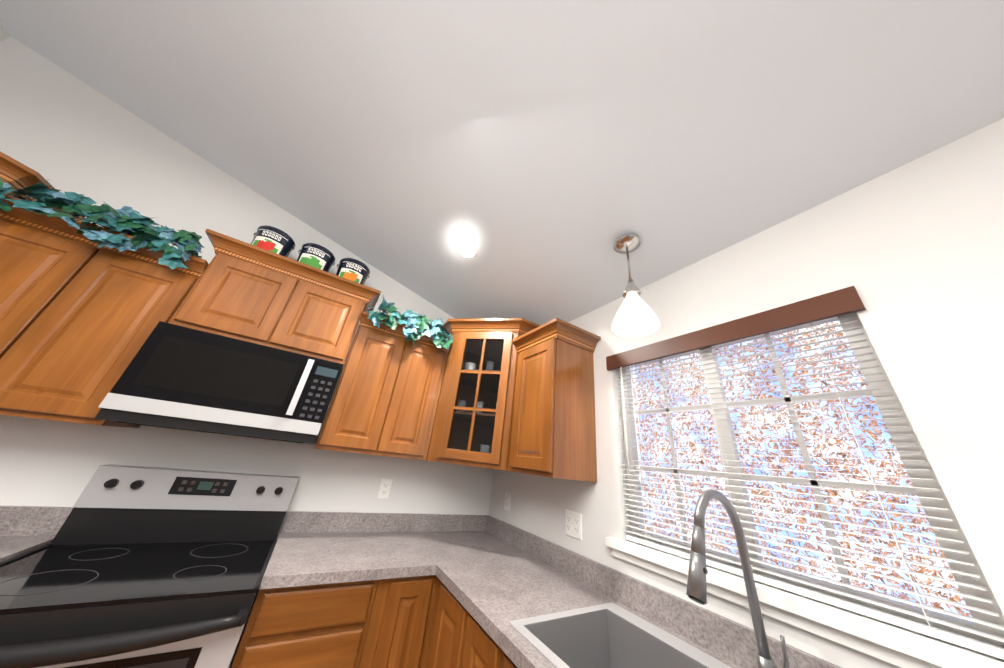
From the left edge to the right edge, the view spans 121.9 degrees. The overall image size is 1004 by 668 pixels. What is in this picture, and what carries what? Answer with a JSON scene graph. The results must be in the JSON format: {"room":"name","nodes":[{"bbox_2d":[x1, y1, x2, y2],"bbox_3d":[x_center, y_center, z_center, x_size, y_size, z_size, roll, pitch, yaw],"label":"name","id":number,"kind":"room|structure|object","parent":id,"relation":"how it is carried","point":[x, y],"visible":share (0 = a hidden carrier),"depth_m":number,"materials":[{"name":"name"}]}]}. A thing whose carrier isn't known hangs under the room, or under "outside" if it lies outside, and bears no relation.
{"room":"kitchen","nodes":[
{"label":"kitchen","id":0,"kind":"room"},
{"bbox_2d":[0,22,10,41],"bbox_3d":[-2.592,-0.582,0.344,0.120,3.600,1.475,20,-28,-26],"label":"wall","id":1,"kind":"structure","parent":0,"point":[4,34],"depth_m":1.54,"materials":[{"name":"paint"}]},
{"bbox_2d":[0,37,493,667],"bbox_3d":[-1.508,0.206,1.772,3.698,3.600,0.120,20,-28,-26],"label":"wall","id":2,"kind":"structure","parent":0,"point":[62,129],"depth_m":1.64,"materials":[{"name":"paint"}]},
{"bbox_2d":[0,151,84,219],"bbox_3d":[-2.413,-0.395,0.851,0.742,0.982,0.742,20,-28,-26],"label":"upper cabinet","id":3,"kind":"object","parent":2,"relation":"attached to","point":[15,174],"visible":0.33,"depth_m":1.21,"materials":[{"name":"brown wood"}]},
{"bbox_2d":[0,177,208,427],"bbox_3d":[-1.929,-0.153,1.254,0.700,0.985,0.468,20,-28,-26],"label":"upper cabinet","id":4,"kind":"object","parent":2,"relation":"attached to","point":[86,306],"visible":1,"depth_m":1.20,"materials":[{"name":"brown wood"}]},
{"bbox_2d":[169,225,380,375],"bbox_3d":[-1.293,-0.238,1.758,0.884,0.784,0.392,20,-28,-26],"label":"upper cabinet","id":5,"kind":"object","parent":2,"relation":"attached to","point":[261,288],"visible":1,"depth_m":1.58,"materials":[{"name":"brown wood"}]},
{"bbox_2d":[94,321,342,443],"bbox_3d":[-1.343,0.306,1.480,0.756,0.433,0.433,20,-28,-26],"label":"microwave","id":6,"kind":"object","parent":5,"relation":"attached to","point":[173,376],"visible":1,"depth_m":1.30,"materials":[{"name":"black plastic"}]},
{"bbox_2d":[314,295,452,459],"bbox_3d":[-0.729,0.282,1.893,0.622,0.989,0.460,20,-28,-26],"label":"upper cabinet","id":7,"kind":"object","parent":2,"relation":"attached to","point":[384,400],"visible":1,"depth_m":1.77,"materials":[{"name":"brown wood"}]},
{"bbox_2d":[377,478,392,498],"bbox_3d":[-0.780,1.033,1.859,0.072,0.118,0.008,20,-28,-26],"label":"electrical outlet plate","id":8,"kind":"object","parent":2,"relation":"attached to","point":[384,488],"visible":1,"depth_m":1.86,"materials":[{"name":"white plastic"}]},
{"bbox_2d":[426,318,539,470],"bbox_3d":[-0.131,0.433,2.056,0.742,0.982,0.742,20,-28,-26],"label":"upper cabinet","id":9,"kind":"object","parent":2,"relation":"attached to","point":[472,424],"visible":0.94,"depth_m":1.98,"materials":[{"name":"brown wood"}]},
{"bbox_2d":[0,0,1003,325],"bbox_3d":[-0.953,-2.284,-0.356,6.178,1.692,5.590,20,-28,-26],"label":"ceiling","id":10,"kind":"structure","parent":0,"point":[546,152],"depth_m":1.14,"materials":[{"name":"paint"}]},
{"bbox_2d":[452,228,479,259],"bbox_3d":[-0.199,-0.484,1.424,0.330,0.281,0.172,10,-25,-8],"label":"recessed light","id":11,"kind":"object","parent":10,"relation":"in","point":[465,244],"visible":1,"depth_m":1.30,"materials":[{"name":"white plastic"}]},
{"bbox_2d":[611,233,660,336],"bbox_3d":[0.598,-0.246,1.297,0.193,0.484,0.193,20,-28,-26],"label":"pendant light","id":12,"kind":"object","parent":10,"relation":"hanging from","point":[635,316],"visible":1,"depth_m":1.26,"materials":[{"name":"white glass"}]},
{"bbox_2d":[489,118,1003,667],"bbox_3d":[1.444,-0.076,0.400,0.120,3.600,5.350,20,-28,-26],"label":"wall","id":13,"kind":"structure","parent":0,"point":[913,252],"depth_m":0.83,"materials":[{"name":"paint"}]},
{"bbox_2d":[504,491,510,511],"bbox_3d":[0.039,1.216,2.027,0.008,0.118,0.072,20,-28,-26],"label":"electrical outlet plate","id":14,"kind":"object","parent":13,"relation":"attached to","point":[507,501],"visible":1,"depth_m":2.02,"materials":[{"name":"white plastic"}]},
{"bbox_2d":[508,318,600,481],"bbox_3d":[0.301,0.401,1.681,0.367,0.820,0.455,20,-28,-26],"label":"upper cabinet","id":15,"kind":"object","parent":13,"relation":"attached to","point":[553,433],"visible":0.98,"depth_m":1.57,"materials":[{"name":"brown wood"}]},
{"bbox_2d":[565,510,581,540],"bbox_3d":[0.384,1.027,1.503,0.008,0.118,0.118,20,-28,-26],"label":"electrical outlet plate","id":16,"kind":"object","parent":13,"relation":"attached to","point":[573,528],"visible":1,"depth_m":1.50,"materials":[{"name":"white plastic"}]},
{"bbox_2d":[605,537,1003,667],"bbox_3d":[0.793,0.832,0.895,0.098,0.066,1.035,20,-28,-26],"label":"window sill","id":17,"kind":"structure","parent":13,"relation":"attached to","point":[899,646],"depth_m":0.74,"materials":[{"name":"white wood"}]},
{"bbox_2d":[619,313,1003,647],"bbox_3d":[0.906,0.425,1.126,0.045,0.891,0.911,20,-28,-26],"label":"window","id":18,"kind":"structure","parent":13,"relation":"in","point":[907,443],"depth_m":0.88,"materials":[{"name":"white"}]},
{"bbox_2d":[606,286,1003,659],"bbox_3d":[0.846,0.399,1.096,0.066,0.883,0.955,20,-28,-26],"label":"window blinds","id":19,"kind":"object","parent":18,"relation":"attached to","point":[843,301],"visible":0.92,"depth_m":0.92,"materials":[{"name":"white plastic"}]},
{"bbox_3d":[-1.271,0.681,-1.701,6.458,0.100,5.950,20,-28,-26],"label":"floor","id":20,"kind":"structure","parent":0,"visible":0},
{"bbox_2d":[0,464,298,667],"bbox_3d":[-1.382,1.157,0.927,0.772,1.205,0.754,20,-28,-26],"label":"range","id":21,"kind":"object","parent":20,"relation":"on","point":[139,567],"visible":1,"depth_m":0.99,"materials":[{"name":"black glass"}]},
{"bbox_2d":[231,580,377,667],"bbox_3d":[-0.929,1.506,1.191,0.430,0.892,0.620,20,-28,-26],"label":"base cabinet","id":22,"kind":"object","parent":20,"relation":"on","point":[318,626],"visible":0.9,"depth_m":1.07,"materials":[{"name":"brown wood"}]},
{"bbox_2d":[358,575,438,667],"bbox_3d":[-0.375,1.707,1.484,0.883,0.892,0.620,20,-28,-26],"label":"base cabinet","id":23,"kind":"object","parent":20,"relation":"on","point":[398,628],"visible":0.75,"depth_m":1.22,"materials":[{"name":"brown wood"}]},
{"bbox_2d":[424,579,469,667],"bbox_3d":[-0.017,1.606,1.171,0.620,0.892,0.354,20,-28,-26],"label":"base cabinet","id":24,"kind":"object","parent":20,"relation":"on","point":[446,641],"visible":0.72,"depth_m":1.15,"materials":[{"name":"brown wood"}]},
{"bbox_2d":[462,614,503,667],"bbox_3d":[0.141,1.515,0.934,0.620,0.892,0.240,20,-28,-26],"label":"base cabinet","id":25,"kind":"object","parent":20,"relation":"on","point":[482,649],"visible":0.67,"depth_m":0.96,"materials":[{"name":"brown wood"}]},
{"bbox_2d":[503,653,517,667],"bbox_3d":[0.452,1.337,0.469,0.620,0.892,0.930,20,-28,-26],"label":"base cabinet","id":26,"kind":"object","parent":20,"relation":"on","point":[508,663],"visible":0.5,"depth_m":0.84,"materials":[{"name":"brown wood"}]},
{"label":"outside","id":27,"kind":"structure","parent":0,"visible":0},
{"bbox_2d":[631,320,971,621],"bbox_3d":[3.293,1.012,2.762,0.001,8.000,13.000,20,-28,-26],"label":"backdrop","id":28,"kind":"structure","parent":27,"point":[885,442],"depth_m":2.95,"materials":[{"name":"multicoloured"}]},
{"bbox_3d":[-2.527,0.926,0.347,0.908,0.892,0.620,20,-28,-26],"label":"base cabinet","id":29,"kind":"object","parent":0,"visible":0},
{"bbox_2d":[0,506,73,561],"bbox_3d":[-2.006,0.627,0.800,0.713,0.137,0.635,20,-28,-26],"label":"countertop","id":30,"kind":"structure","parent":29,"relation":"on","point":[23,529],"depth_m":1.14,"materials":[{"name":"stone"}]},
{"bbox_2d":[259,511,435,588],"bbox_3d":[-0.770,1.075,1.453,0.673,0.137,0.635,20,-28,-26],"label":"countertop","id":31,"kind":"structure","parent":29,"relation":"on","point":[311,548],"depth_m":1.42,"materials":[{"name":"stone"}]},
{"bbox_2d":[412,489,841,667],"bbox_3d":[0.329,0.870,0.995,0.646,0.661,2.648,20,-28,-26],"label":"countertop","id":32,"kind":"structure","parent":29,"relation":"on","point":[525,599],"depth_m":1.02,"materials":[{"name":"stone"}]},
{"bbox_2d":[508,602,841,667],"bbox_3d":[0.455,0.996,0.671,0.520,0.190,0.847,20,-28,-26],"label":"sink basin","id":33,"kind":"object","parent":32,"relation":"in","point":[606,634],"depth_m":0.97,"materials":[{"name":"silver metal"}]}
]}

